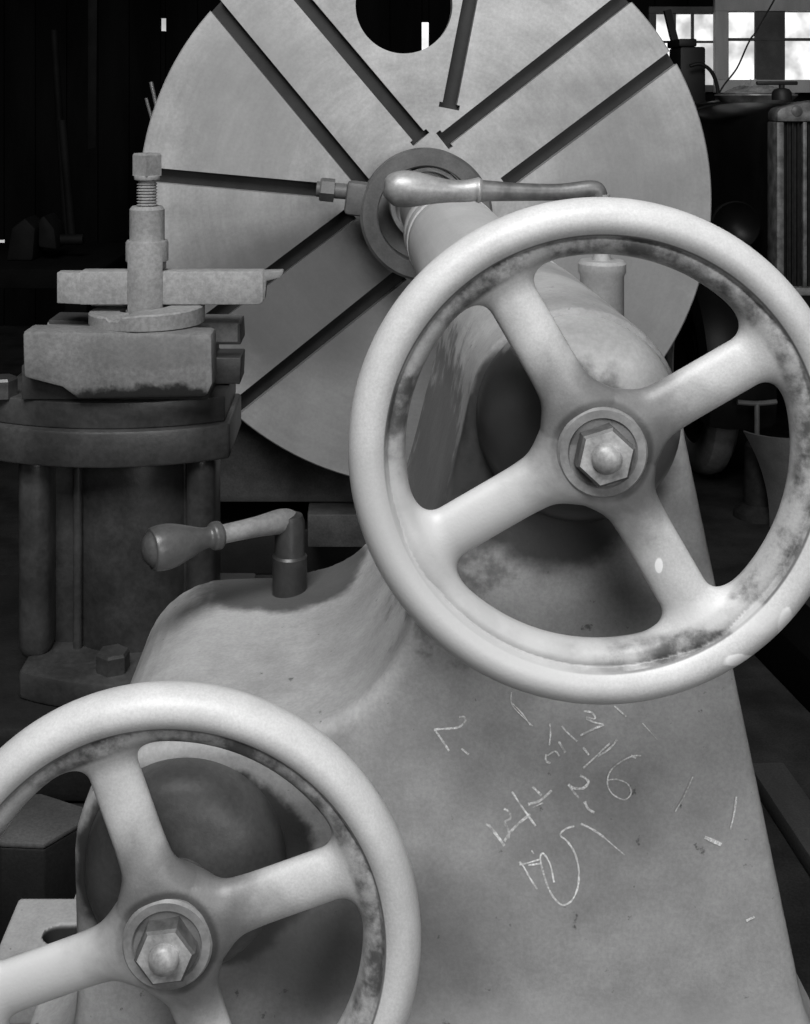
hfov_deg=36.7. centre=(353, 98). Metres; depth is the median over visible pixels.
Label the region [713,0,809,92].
window
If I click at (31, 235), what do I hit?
bench vise
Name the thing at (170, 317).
ring
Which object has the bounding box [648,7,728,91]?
window
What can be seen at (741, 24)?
sky
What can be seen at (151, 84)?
rod
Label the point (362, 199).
dog
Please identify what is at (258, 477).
bed
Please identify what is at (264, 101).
faceplate
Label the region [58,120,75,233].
rod
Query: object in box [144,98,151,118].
rod
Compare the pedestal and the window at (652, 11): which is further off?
the window at (652, 11)
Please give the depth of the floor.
3.68 m
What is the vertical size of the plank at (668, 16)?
0.822 m
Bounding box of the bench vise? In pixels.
[7,213,83,260]
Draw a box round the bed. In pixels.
[220,420,365,573]
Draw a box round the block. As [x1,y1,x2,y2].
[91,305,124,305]
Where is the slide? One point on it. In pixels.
(67, 357)
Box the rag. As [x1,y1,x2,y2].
[718,79,794,93]
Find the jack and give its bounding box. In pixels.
[732,399,776,523]
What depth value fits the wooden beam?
3.31 m
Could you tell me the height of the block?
0.030 m
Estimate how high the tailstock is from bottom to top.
1.412 m
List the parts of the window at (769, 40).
sash rail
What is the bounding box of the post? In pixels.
[126,152,168,313]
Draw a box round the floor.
[0,325,809,998]
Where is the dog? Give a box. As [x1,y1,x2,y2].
[316,147,492,279]
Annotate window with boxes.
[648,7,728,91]
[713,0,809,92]
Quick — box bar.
[57,269,283,304]
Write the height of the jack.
0.449 m
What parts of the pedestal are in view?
swivel plate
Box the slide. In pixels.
[22,312,244,398]
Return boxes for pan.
[714,94,797,102]
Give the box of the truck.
[665,81,809,474]
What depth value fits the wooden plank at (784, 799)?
2.70 m
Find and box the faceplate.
[143,0,711,475]
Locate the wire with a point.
(769, 8)
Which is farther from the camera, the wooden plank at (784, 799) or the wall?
the wall
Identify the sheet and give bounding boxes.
[743,431,789,526]
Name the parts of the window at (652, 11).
sash rail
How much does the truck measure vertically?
1.674 m
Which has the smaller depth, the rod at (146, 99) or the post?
the post
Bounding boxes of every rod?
[50,30,66,233]
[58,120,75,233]
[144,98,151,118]
[149,82,156,106]
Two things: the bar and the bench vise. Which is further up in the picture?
the bench vise
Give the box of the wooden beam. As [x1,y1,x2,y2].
[754,604,809,711]
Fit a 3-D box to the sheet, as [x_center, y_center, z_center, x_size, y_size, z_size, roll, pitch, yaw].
[1.614,1.419,4.494,0.347,0.361,0.097,0,0,20]
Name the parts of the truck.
radiator tank, shell sill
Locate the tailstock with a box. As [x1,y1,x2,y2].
[0,170,809,1023]
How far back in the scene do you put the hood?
5.53 m
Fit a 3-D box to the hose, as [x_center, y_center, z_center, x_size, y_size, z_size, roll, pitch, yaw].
[2.185,0.075,7.600,0.190,0.611,0.024,0,0,0]
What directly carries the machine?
on the bench
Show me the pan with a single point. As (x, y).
(723, 98)
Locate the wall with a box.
[0,0,809,325]
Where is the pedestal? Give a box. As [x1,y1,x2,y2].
[0,373,256,706]
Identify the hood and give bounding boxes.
[697,102,791,259]
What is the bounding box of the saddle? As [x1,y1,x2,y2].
[0,575,271,943]
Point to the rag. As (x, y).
(749, 87)
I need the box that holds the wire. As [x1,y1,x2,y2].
[715,0,774,99]
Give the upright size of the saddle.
0.452 m
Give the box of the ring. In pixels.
[88,305,204,331]
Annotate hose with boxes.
[689,62,719,99]
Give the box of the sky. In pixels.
[0,12,809,242]
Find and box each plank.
[663,9,677,40]
[753,763,809,875]
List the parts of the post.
post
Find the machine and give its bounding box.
[667,39,704,103]
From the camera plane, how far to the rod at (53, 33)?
6.48 m

